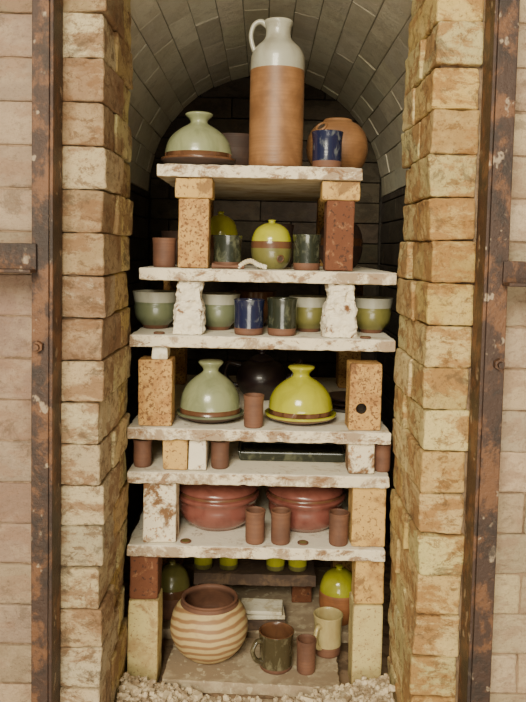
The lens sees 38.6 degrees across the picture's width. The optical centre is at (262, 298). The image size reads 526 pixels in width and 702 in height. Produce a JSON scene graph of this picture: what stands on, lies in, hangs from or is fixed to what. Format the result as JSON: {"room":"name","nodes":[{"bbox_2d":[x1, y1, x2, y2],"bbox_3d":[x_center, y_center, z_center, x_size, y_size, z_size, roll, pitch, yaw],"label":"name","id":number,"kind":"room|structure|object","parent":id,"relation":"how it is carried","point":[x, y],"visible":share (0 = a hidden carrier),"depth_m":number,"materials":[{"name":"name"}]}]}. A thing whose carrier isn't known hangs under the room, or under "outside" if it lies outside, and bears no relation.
{"room":"pottery kiln","nodes":[
{"label":"pottery kiln","id":0,"kind":"room"},
{"bbox_2d":[125,183,148,536],"bbox_3d":[-0.497,0.245,2.204,0.146,1.200,1.285,1,4,0],"label":"wall","id":1,"kind":"structure","parent":0,"point":[138,241],"depth_m":2.48,"materials":[{"name":"brick"}]},
{"bbox_2d":[123,506,391,698],"bbox_3d":[-0.018,0.822,2.074,0.902,0.126,1.500,1,4,3],"label":"floor","id":2,"kind":"structure","parent":0,"point":[239,674],"depth_m":1.64,"materials":[{"name":"beige stone"}]},
{"bbox_2d":[127,556,162,681],"bbox_3d":[-0.250,0.669,1.593,0.066,0.284,0.069,1,4,0],"label":"post","id":3,"kind":"object","parent":2,"relation":"on","point":[145,609],"visible":0.8,"depth_m":1.56,"materials":[{"name":"beige brick"}]},
{"bbox_2d":[162,557,183,566],"bbox_3d":[-0.249,0.625,2.061,0.063,0.258,0.062,1,4,0],"label":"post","id":4,"kind":"object","parent":2,"relation":"on","point":[180,560],"visible":0.02,"depth_m":2.04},
{"bbox_2d":[127,486,384,561],"bbox_3d":[-0.014,0.501,1.865,0.533,0.025,0.655,1,4,0],"label":"shelf","id":5,"kind":"object","parent":4,"relation":"on","point":[232,544],"visible":0.18,"depth_m":1.54,"materials":[{"name":"white stone"}]},
{"bbox_2d":[143,483,179,541],"bbox_3d":[-0.214,0.439,1.577,0.070,0.128,0.065,1,4,0],"label":"post","id":6,"kind":"object","parent":5,"relation":"on","point":[160,501],"visible":0.73,"depth_m":1.55,"materials":[{"name":"white brick"}]},
{"bbox_2d":[180,538,190,543],"bbox_3d":[-0.161,0.503,1.559,0.023,0.004,0.023,1,4,0],"label":"medallion","id":7,"kind":"object","parent":5,"relation":"on","point":[184,540],"visible":1,"depth_m":1.56,"materials":[{"name":"brown ceramic"}]},
{"bbox_2d":[179,484,258,531],"bbox_3d":[-0.100,0.440,1.672,0.184,0.118,0.184,1,4,0],"label":"casserole dish","id":8,"kind":"object","parent":5,"relation":"on","point":[217,508],"visible":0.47,"depth_m":1.60,"materials":[{"name":"red ceramic"}]},
{"bbox_2d":[245,506,265,544],"bbox_3d":[-0.017,0.473,1.565,0.043,0.069,0.043,1,4,0],"label":"cup","id":9,"kind":"object","parent":5,"relation":"on","point":[255,515],"visible":1,"depth_m":1.55,"materials":[{"name":"red ceramic"}]},
{"bbox_2d":[271,507,290,545],"bbox_3d":[0.037,0.474,1.565,0.043,0.069,0.043,1,4,0],"label":"cup","id":10,"kind":"object","parent":5,"relation":"on","point":[280,516],"visible":1,"depth_m":1.55,"materials":[{"name":"red ceramic"}]},
{"bbox_2d":[297,540,307,544],"bbox_3d":[0.083,0.507,1.564,0.023,0.004,0.023,1,4,0],"label":"medallion","id":11,"kind":"object","parent":5,"relation":"on","point":[300,542],"visible":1,"depth_m":1.56,"materials":[{"name":"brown ceramic"}]},
{"bbox_2d":[266,486,344,532],"bbox_3d":[0.095,0.444,1.672,0.177,0.118,0.177,1,4,0],"label":"casserole dish","id":12,"kind":"object","parent":5,"relation":"on","point":[310,507],"visible":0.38,"depth_m":1.60,"materials":[{"name":"red ceramic"}]},
{"bbox_2d":[329,508,348,546],"bbox_3d":[0.158,0.477,1.565,0.043,0.068,0.043,1,4,0],"label":"cup","id":13,"kind":"object","parent":5,"relation":"on","point":[338,518],"visible":1,"depth_m":1.55,"materials":[{"name":"red ceramic"}]},
{"bbox_2d":[348,488,385,546],"bbox_3d":[0.218,0.448,1.577,0.072,0.127,0.063,1,4,0],"label":"post","id":14,"kind":"object","parent":5,"relation":"on","point":[366,506],"visible":0.73,"depth_m":1.55,"materials":[{"name":"beige brick"}]},
{"bbox_2d":[116,672,230,701],"bbox_3d":[-0.177,0.797,1.447,0.225,0.060,0.184,1,4,0],"label":"rubble","id":15,"kind":"object","parent":2,"relation":"on","point":[133,688],"visible":1,"depth_m":1.50,"materials":[{"name":"beige gravel"}]},
{"bbox_2d":[161,559,189,619],"bbox_3d":[-0.222,0.703,1.825,0.090,0.136,0.090,1,4,0],"label":"jar","id":16,"kind":"object","parent":2,"relation":"on","point":[175,580],"visible":0.66,"depth_m":1.79,"materials":[{"name":"green ceramic"}]},
{"bbox_2d":[170,584,247,664],"bbox_3d":[-0.118,0.718,1.651,0.171,0.133,0.171,1,4,0],"label":"striped vase","id":17,"kind":"object","parent":2,"relation":"on","point":[209,622],"visible":1,"depth_m":1.59,"materials":[{"name":"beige ceramic"}]},
{"bbox_2d":[230,695,278,701],"bbox_3d":[-0.015,0.822,1.447,0.110,0.017,0.184,1,4,0],"label":"rubble","id":18,"kind":"object","parent":2,"relation":"on","point":[237,698],"visible":1,"depth_m":1.53,"materials":[{"name":"beige gravel"}]},
{"bbox_2d":[194,558,315,586],"bbox_3d":[-0.019,0.682,1.919,0.300,0.028,0.170,1,4,0],"label":"shelf","id":19,"kind":"object","parent":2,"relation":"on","point":[248,571],"visible":0.49,"depth_m":1.84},
{"bbox_2d":[194,557,212,569],"bbox_3d":[-0.149,0.637,1.871,0.050,0.061,0.050,1,4,0],"label":"cup","id":20,"kind":"object","parent":19,"relation":"on","point":[199,563],"visible":0.31,"depth_m":1.85,"materials":[{"name":"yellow ceramic"}]},
{"bbox_2d":[219,557,237,569],"bbox_3d":[-0.086,0.639,1.871,0.050,0.061,0.050,1,4,0],"label":"cup","id":21,"kind":"object","parent":19,"relation":"on","point":[225,563],"visible":0.34,"depth_m":1.85,"materials":[{"name":"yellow ceramic"}]},
{"bbox_2d":[266,558,284,571],"bbox_3d":[0.031,0.641,1.871,0.050,0.061,0.050,1,4,0],"label":"cup","id":22,"kind":"object","parent":19,"relation":"on","point":[272,564],"visible":0.34,"depth_m":1.85,"materials":[{"name":"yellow ceramic"}]},
{"bbox_2d":[288,560,306,571],"bbox_3d":[0.086,0.642,1.871,0.050,0.061,0.050,1,4,0],"label":"cup","id":23,"kind":"object","parent":19,"relation":"on","point":[293,565],"visible":0.34,"depth_m":1.85,"materials":[{"name":"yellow ceramic"}]},
{"bbox_2d":[241,598,285,629],"bbox_3d":[-0.004,0.754,1.796,0.115,0.046,0.072,1,4,0],"label":"brick","id":24,"kind":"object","parent":2,"relation":"on","point":[259,612],"depth_m":1.77,"materials":[{"name":"white brick"}]},
{"bbox_2d":[250,622,293,674],"bbox_3d":[0.020,0.750,1.610,0.093,0.081,0.076,1,4,0],"label":"coffee mug","id":25,"kind":"object","parent":2,"relation":"on","point":[275,640],"visible":1,"depth_m":1.58,"materials":[{"name":"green ceramic"}]},
{"bbox_2d":[296,634,316,675],"bbox_3d":[0.092,0.757,1.596,0.043,0.071,0.043,1,4,0],"label":"cup","id":26,"kind":"object","parent":2,"relation":"on","point":[306,643],"visible":1,"depth_m":1.58,"materials":[{"name":"red ceramic"}]},
{"bbox_2d":[313,607,342,658],"bbox_3d":[0.143,0.744,1.666,0.069,0.089,0.078,1,4,0],"label":"coffee mug","id":27,"kind":"object","parent":2,"relation":"on","point":[327,620],"visible":0.95,"depth_m":1.65,"materials":[{"name":"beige ceramic"}]},
{"bbox_2d":[319,564,351,625],"bbox_3d":[0.183,0.711,1.815,0.094,0.138,0.094,1,4,0],"label":"jar","id":28,"kind":"object","parent":2,"relation":"on","point":[335,585],"visible":0.72,"depth_m":1.78,"materials":[{"name":"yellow ceramic"}]},
{"bbox_2d":[279,673,394,701],"bbox_3d":[0.146,0.799,1.448,0.234,0.068,0.190,1,4,0],"label":"rubble","id":29,"kind":"object","parent":2,"relation":"on","point":[379,689],"visible":1,"depth_m":1.51,"materials":[{"name":"beige gravel"}]},
{"bbox_2d":[330,560,351,572],"bbox_3d":[0.222,0.635,2.061,0.062,0.258,0.062,1,4,0],"label":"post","id":30,"kind":"object","parent":2,"relation":"on","point":[346,564],"visible":0.05,"depth_m":2.04,"materials":[{"name":"brown"}]},
{"bbox_2d":[348,561,383,683],"bbox_3d":[0.219,0.679,1.593,0.067,0.284,0.070,1,4,0],"label":"post","id":31,"kind":"object","parent":2,"relation":"on","point":[366,596],"visible":0.77,"depth_m":1.56,"materials":[{"name":"beige brick"}]},
{"bbox_2d":[0,0,525,701],"bbox_3d":[0.005,-0.114,1.401,2.215,2.045,0.268,1,4,0],"label":"wall","id":32,"kind":"structure","parent":0,"point":[97,74],"depth_m":1.30,"materials":[{"name":"brick"}]},
{"bbox_2d":[146,75,382,377],"bbox_3d":[0.002,-0.084,2.789,1.080,1.750,0.124,1,4,0],"label":"wall","id":33,"kind":"structure","parent":0,"point":[228,102],"depth_m":2.71,"materials":[{"name":"brick"}]},
{"bbox_2d":[128,0,411,196],"bbox_3d":[0.013,-0.612,2.147,1.080,0.540,1.284,1,4,0],"label":"vault","id":34,"kind":"object","parent":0,"point":[355,52],"visible":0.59,"depth_m":2.10,"materials":[{"name":"brick"}]},
{"bbox_2d":[291,586,311,602],"bbox_3d":[0.099,0.735,1.927,0.052,0.072,0.053,1,4,0],"label":"post","id":35,"kind":"object","parent":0,"point":[299,594],"depth_m":1.90,"materials":[{"name":"brown brick"}]},
{"bbox_2d":[377,187,406,545],"bbox_3d":[0.486,0.266,2.204,0.146,1.200,1.285,1,4,0],"label":"wall","id":36,"kind":"structure","parent":0,"point":[392,217],"depth_m":2.46,"materials":[{"name":"brick"}]},
{"label":"ground","id":37,"kind":"structure","parent":0,"visible":0},
{"bbox_2d":[0,0,62,701],"bbox_3d":[-0.529,-0.092,1.222,0.378,1.999,0.096,1,4,0],"label":"steel frame","id":38,"kind":"object","parent":37,"relation":"on","point":[47,15],"visible":1,"depth_m":1.23,"materials":[{"name":"brown metal"}]},
{"bbox_2d":[32,340,43,352],"bbox_3d":[-0.366,0.078,1.214,0.017,0.020,0.016,1,4,0],"label":"bolt","id":39,"kind":"object","parent":38,"relation":"attached to","point":[37,346],"visible":1,"depth_m":1.21,"materials":[{"name":"metal"}]},
{"bbox_2d":[458,0,525,701],"bbox_3d":[0.540,-0.069,1.222,0.362,1.999,0.096,1,4,0],"label":"steel frame","id":40,"kind":"object","parent":37,"relation":"on","point":[490,296],"visible":1,"depth_m":1.23,"materials":[{"name":"brown metal"}]},
{"bbox_2d":[493,358,504,369],"bbox_3d":[0.384,0.107,1.214,0.017,0.020,0.016,1,4,0],"label":"bolt","id":41,"kind":"object","parent":40,"relation":"attached to","point":[499,364],"visible":1,"depth_m":1.21,"materials":[{"name":"metal"}]},
{"bbox_3d":[-0.244,0.407,2.046,0.062,0.128,0.062,1,4,0],"label":"post","id":42,"kind":"object","parent":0,"visible":0},
{"bbox_2d":[127,440,388,488],"bbox_3d":[-0.008,0.348,1.855,0.538,0.025,0.655,1,4,0],"label":"shelf","id":43,"kind":"object","parent":42,"relation":"on","point":[238,472],"visible":0.24,"depth_m":1.53,"materials":[{"name":"white stone"}]},
{"bbox_2d":[133,439,151,467],"bbox_3d":[-0.252,0.320,1.570,0.040,0.058,0.040,1,4,0],"label":"cup","id":44,"kind":"object","parent":43,"relation":"on","point":[142,448],"visible":0.79,"depth_m":1.55,"materials":[{"name":"red ceramic"}]},
{"bbox_2d":[163,439,188,469],"bbox_3d":[-0.181,0.318,1.569,0.052,0.065,0.061,1,4,0],"label":"post","id":45,"kind":"object","parent":43,"relation":"on","point":[176,451],"visible":0.7,"depth_m":1.54,"materials":[{"name":"beige brick"}]},
{"bbox_2d":[127,375,390,444],"bbox_3d":[-0.007,0.257,1.849,0.538,0.025,0.655,1,4,0],"label":"shelf","id":46,"kind":"object","parent":45,"relation":"on","point":[335,430],"visible":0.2,"depth_m":1.52,"materials":[{"name":"white stone"}]},
{"bbox_2d":[138,347,174,425],"bbox_3d":[-0.220,0.177,1.560,0.071,0.164,0.064,1,4,0],"label":"post","id":47,"kind":"object","parent":46,"relation":"on","point":[156,372],"visible":0.88,"depth_m":1.53,"materials":[{"name":"beige brick"}]},
{"bbox_2d":[170,347,186,384],"bbox_3d":[-0.238,0.145,2.030,0.062,0.164,0.062,1,4,0],"label":"post","id":48,"kind":"object","parent":46,"relation":"on","point":[180,354],"visible":0.24,"depth_m":2.00,"materials":[{"name":"brown brick"}]},
{"bbox_2d":[129,320,395,351],"bbox_3d":[-0.001,0.068,1.836,0.538,0.025,0.655,1,4,0],"label":"shelf","id":49,"kind":"object","parent":48,"relation":"on","point":[143,337],"visible":0.35,"depth_m":1.51,"materials":[{"name":"white stone"}]},
{"bbox_2d":[132,290,176,328],"bbox_3d":[-0.234,0.023,1.640,0.102,0.080,0.102,1,4,0],"label":"stoneware bowl","id":50,"kind":"object","parent":49,"relation":"on","point":[153,309],"visible":0.94,"depth_m":1.60,"materials":[{"name":"green ceramic"}]},
{"bbox_2d":[154,331,164,333],"bbox_3d":[-0.211,0.069,1.528,0.023,0.004,0.023,1,4,0],"label":"medallion","id":51,"kind":"object","parent":49,"relation":"on","point":[155,332],"visible":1,"depth_m":1.52,"materials":[{"name":"brown ceramic"}]},
{"bbox_2d":[163,280,177,290],"bbox_3d":[-0.235,-0.017,2.019,0.062,0.109,0.062,1,4,0],"label":"post","id":52,"kind":"object","parent":49,"relation":"on","point":[168,285],"visible":0.03,"depth_m":1.99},
{"bbox_2d":[173,281,205,334],"bbox_3d":[-0.151,0.016,1.549,0.068,0.110,0.076,1,4,0],"label":"post","id":53,"kind":"object","parent":49,"relation":"on","point":[189,317],"visible":0.98,"depth_m":1.52,"materials":[{"name":"white stone"}]},
{"bbox_2d":[139,264,396,284],"bbox_3d":[0.010,-0.067,1.827,0.518,0.025,0.655,1,4,0],"label":"shelf","id":54,"kind":"object","parent":53,"relation":"on","point":[359,275],"visible":0.7,"depth_m":1.50,"materials":[{"name":"white stone"}]},
{"bbox_2d":[152,237,176,266],"bbox_3d":[-0.205,-0.097,1.557,0.050,0.061,0.050,1,4,0],"label":"cup","id":55,"kind":"object","parent":54,"relation":"on","point":[164,249],"visible":1,"depth_m":1.54,"materials":[{"name":"red ceramic"}]},
{"bbox_2d":[161,231,177,264],"bbox_3d":[-0.197,-0.124,1.821,0.102,0.080,0.102,1,4,0],"label":"stoneware bowl","id":56,"kind":"object","parent":54,"relation":"on","point":[165,234],"visible":0.19,"depth_m":1.78,"materials":[{"name":"ceramic"}]},
{"bbox_2d":[175,178,214,267],"bbox_3d":[-0.140,-0.155,1.536,0.076,0.181,0.067,1,4,0],"label":"post","id":57,"kind":"object","parent":54,"relation":"on","point":[194,195],"visible":1,"depth_m":1.51,"materials":[{"name":"beige brick"}]},
{"bbox_2d":[210,200,213,216],"bbox_3d":[-0.166,-0.186,2.007,0.062,0.181,0.062,1,4,0],"label":"post","id":58,"kind":"object","parent":54,"relation":"on","point":[211,201],"visible":0.03,"depth_m":2.00,"materials":[{"name":"brown brick"}]},
{"bbox_2d":[157,164,362,200],"bbox_3d":[-0.006,-0.274,1.813,0.410,0.025,0.655,1,4,0],"label":"shelf","id":59,"kind":"object","parent":58,"relation":"on","point":[240,182],"visible":0.74,"depth_m":1.49,"materials":[{"name":"white stone"}]},
{"bbox_2d":[161,111,235,164],"bbox_3d":[-0.134,-0.331,1.566,0.156,0.116,0.156,1,4,0],"label":"tagine","id":60,"kind":"object","parent":59,"relation":"on","point":[197,142],"visible":0.95,"depth_m":1.51,"materials":[{"name":"ceramic"}]},
{"bbox_2d":[222,133,248,165],"bbox_3d":[-0.065,-0.332,1.757,0.118,0.096,0.118,1,4,0],"label":"stoneware bowl","id":61,"kind":"object","parent":59,"relation":"on","point":[239,142],"visible":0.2,"depth_m":1.70,"materials":[{"name":"ceramic"}]},
{"bbox_2d":[249,17,304,166],"bbox_3d":[0.027,-0.422,1.554,0.117,0.307,0.112,1,4,0],"label":"ceramic jug","id":62,"kind":"object","parent":59,"relation":"on","point":[277,70],"visible":0.92,"depth_m":1.51,"materials":[{"name":"ceramic"}]},
{"bbox_2d":[312,129,343,166],"bbox_3d":[0.131,-0.302,1.526,0.064,0.075,0.064,1,4,0],"label":"cup","id":63,"kind":"object","parent":59,"relation":"on","point":[327,144],"visible":0.93,"depth_m":1.50,"materials":[{"name":"blue ceramic"}]},
{"bbox_2d":[306,117,367,167],"bbox_3d":[0.164,-0.335,1.661,0.136,0.123,0.136,1,4,0],"label":"clay pot","id":64,"kind":"object","parent":59,"relation":"on","point":[354,140],"visible":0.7,"depth_m":1.61,"materials":[{"name":"orange ceramic"}]},
{"bbox_2d":[210,211,237,265],"bbox_3d":[-0.102,-0.145,1.800,0.086,0.130,0.086,1,4,0],"label":"jar","id":65,"kind":"object","parent":54,"relation":"on","point":[221,224],"visible":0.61,"depth_m":1.76,"materials":[{"name":"yellow ceramic"}]},
{"bbox_2d":[213,235,242,268],"bbox_3d":[-0.074,-0.098,1.564,0.062,0.069,0.062,1,4,0],"label":"cup","id":66,"kind":"object","parent":54,"relation":"on","point":[227,248],"visible":0.88,"depth_m":1.54,"materials":[{"name":"green ceramic"}]},
{"bbox_2d":[212,263,243,268],"bbox_3d":[-0.071,-0.067,1.521,0.066,0.012,0.013,1,4,-2],"label":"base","id":67,"kind":"object","parent":54,"relation":"on","point":[214,265],"visible":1,"depth_m":1.52,"materials":[{"name":"brown ceramic"}]},
{"bbox_2d":[238,258,266,269],"bbox_3d":[-0.021,-0.071,1.518,0.060,0.022,0.018,1,4,0],"label":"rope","id":68,"kind":"object","parent":54,"relation":"on","point":[246,261],"visible":1,"depth_m":1.51,"materials":[{"name":"white ceramic"}]},
{"bbox_2d":[251,220,291,268],"bbox_3d":[0.018,-0.116,1.586,0.086,0.104,0.087,1,4,0],"label":"jar","id":69,"kind":"object","parent":54,"relation":"on","point":[271,244],"visible":0.94,"depth_m":1.55,"materials":[{"name":"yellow ceramic"}]},
{"bbox_2d":[260,224,293,266],"bbox_3d":[0.033,-0.127,1.790,0.080,0.101,0.080,1,4,0],"label":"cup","id":70,"kind":"object","parent":54,"relation":"on","point":[289,227],"visible":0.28,"depth_m":1.77,"materials":[{"name":"ceramic"}]},
{"bbox_2d":[293,234,321,269],"bbox_3d":[0.091,-0.097,1.560,0.060,0.074,0.060,1,4,0],"label":"cup","id":71,"kind":"object","parent":54,"relation":"on","point":[306,247],"visible":1,"depth_m":1.54,"materials":[{"name":"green ceramic"}]},
{"bbox_2d":[316,198,324,265],"bbox_3d":[0.174,-0.179,2.007,0.062,0.181,0.062,1,4,0],"label":"post","id":72,"kind":"object","parent":54,"relation":"on","point":[320,205],"visible":0.2,"depth_m":1.98,"materials":[{"name":"brown brick"}]},
{"bbox_2d":[320,181,359,270],"bbox_3d":[0.155,-0.148,1.536,0.078,0.180,0.068,1,4,0],"label":"post","id":73,"kind":"object","parent":54,"relation":"on","point":[339,197],"visible":1,"depth_m":1.51,"materials":[{"name":"red brick"}]},
{"bbox_2d":[319,223,362,267],"bbox_3d":[0.193,-0.144,1.869,0.110,0.130,0.110,1,4,0],"label":"jar","id":74,"kind":"object","parent":54,"relation":"on","point":[358,241],"visible":0.2,"depth_m":1.84,"materials":[{"name":"ceramic"}]},
{"bbox_2d":[202,292,239,329],"bbox_3d":[-0.098,0.027,1.635,0.096,0.078,0.096,1,4,0],"label":"stoneware bowl","id":75,"kind":"object","parent":49,"relation":"on","point":[219,312],"visible":0.8,"depth_m":1.60,"materials":[{"name":"green ceramic"}]},
{"bbox_2d":[233,298,264,335],"bbox_3d":[-0.029,0.036,1.553,0.066,0.073,0.066,1,4,0],"label":"cup","id":76,"kind":"object","parent":49,"relation":"on","point":[248,312],"visible":1,"depth_m":1.53,"materials":[{"name":"blue ceramic"}]},
{"bbox_2d":[232,290,276,325],"bbox_3d":[-0.021,0.021,1.730,0.102,0.080,0.102,1,4,0],"label":"stoneware bowl","id":77,"kind":"object","parent":49,"relation":"on","point":[260,294],"visible":0.37,"depth_m":1.69,"materials":[{"name":"ceramic"}]},
{"bbox_2d":[267,297,297,335],"bbox_3d":[0.039,0.036,1.553,0.064,0.077,0.064,1,4,0],"label":"cup","id":78,"kind":"object","parent":49,"relation":"on","point":[281,321],"visible":1,"depth_m":1.53,"materials":[{"name":"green ceramic"}]},
{"bbox_2d":[289,295,326,331],"bbox_3d":[0.100,0.032,1.635,0.090,0.076,0.090,1,4,0],"label":"stoneware bowl","id":79,"kind":"object","parent":49,"relation":"on","point":[309,307],"visible":0.7,"depth_m":1.60,"materials":[{"name":"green ceramic"}]},
{"bbox_2d":[320,284,357,337],"bbox_3d":[0.158,0.022,1.550,0.076,0.111,0.078,1,4,0],"label":"post","id":80,"kind":"object","parent":49,"relation":"on","point":[339,310],"visible":0.98,"depth_m":1.52,"materials":[{"name":"white stone"}]},
{"bbox_2d":[360,336,370,338],"bbox_3d":[0.208,0.078,1.526,0.023,0.004,0.023,1,4,0],"label":"medallion","id":81,"kind":"object","parent":49,"relation":"on","point":[362,337],"visible":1,"depth_m":1.52,"materials":[{"name":"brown ceramic"}]},
{"bbox_2d":[354,296,392,332],"bbox_3d":[0.237,0.035,1.641,0.092,0.076,0.092,1,4,0],"label":"stoneware bowl","id":82,"kind":"object","parent":49,"relation":"on","point":[373,315],"visible":0.82,"depth_m":1.61,"materials":[{"name":"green ceramic"}]},
{"bbox_2d":[176,359,243,423],"bbox_3d":[-0.112,0.193,1.603,0.144,0.130,0.144,1,4,0],"label":"butter dish","id":83,"kind":"object","parent":46,"relation":"on","point":[210,397],"visible":1,"depth_m":1.56,"materials":[{"name":"ceramic"}]},
{"bbox_2d":[243,393,263,428],"bbox_3d":[-0.019,0.231,1.550,0.043,0.067,0.043,1,4,0],"label":"cup","id":84,"kind":"object","parent":46,"relation":"on","point":[253,402],"visible":1,"depth_m":1.53,"materials":[{"name":"red ceramic"}]},
{"bbox_2d":[223,349,302,400],"bbox_3d":[-0.001,0.181,1.850,0.162,0.126,0.126,4,5,37],"label":"teapot","id":85,"kind":"object","parent":46,"relation":"on","point":[261,374],"visible":0.76,"depth_m":1.81,"materials":[{"name":"ceramic"}]},
{"bbox_2d":[265,364,335,425],"bbox_3d":[0.081,0.201,1.610,0.154,0.122,0.154,1,4,0],"label":"butter dish","id":86,"kind":"object","parent":46,"relation":"on","point":[300,399],"visible":1,"depth_m":1.56,"materials":[{"name":"yellow ceramic"}]},
{"bbox_2d":[329,391,345,412],"bbox_3d":[0.200,0.240,1.734,0.114,0.033,0.114,1,4,0],"label":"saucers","id":87,"kind":"object","parent":46,"relation":"on","point":[338,398],"visible":0.3,"depth_m":1.73,"materials":[{"name":"ceramic"}]},
{"bbox_2d":[336,351,360,387],"bbox_3d":[0.232,0.156,2.029,0.061,0.165,0.062,1,4,0],"label":"post","id":88,"kind":"object","parent":46,"relation":"on","point":[342,357],"visible":0.29,"depth_m":2.00,"materials":[{"name":"brown brick"}]},
{"bbox_2d":[345,359,381,429],"bbox_3d":[0.209,0.199,1.561,0.068,0.138,0.065,1,4,0],"label":"post","id":89,"kind":"object","parent":46,"relation":"on","point":[364,377],"visible":1,"depth_m":1.53,"materials":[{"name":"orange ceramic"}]},
{"bbox_2d":[188,440,208,469],"bbox_3d":[-0.135,0.319,1.570,0.038,0.064,0.062,1,4,0],"label":"post","id":90,"kind":"object","parent":43,"relation":"on","point":[198,450],"visible":0.7,"depth_m":1.54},
{"bbox_2d":[211,441,229,468],"bbox_3d":[-0.090,0.323,1.570,0.040,0.058,0.040,1,4,0],"label":"cup","id":91,"kind":"object","parent":43,"relation":"on","point":[219,449],"visible":0.91,"depth_m":1.55,"materials":[{"name":"red ceramic"}]},
{"bbox_2d":[238,441,345,462],"bbox_3d":[0.063,0.336,1.686,0.235,0.023,0.141,1,4,0],"label":"serving tray","id":92,"kind":"object","parent":43,"relation":"on","point":[248,451],"visible":0.8,"depth_m":1.62,"materials":[{"name":"green ceramic"}]},
{"bbox_2d":[345,444,374,473],"bbox_3d":[0.202,0.326,1.565,0.055,0.065,0.056,1,4,0],"label":"post","id":93,"kind":"object","parent":43,"relation":"on","point":[359,458],"visible":0.75,"depth_m":1.54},
{"bbox_2d":[374,444,390,471],"bbox_3d":[0.249,0.331,1.572,0.037,0.058,0.037,1,4,0],"label":"cup","id":94,"kind":"object","parent":43,"relation":"on","point":[382,453],"visible":0.79,"depth_m":1.56,"materials":[{"name":"red ceramic"}]}
]}

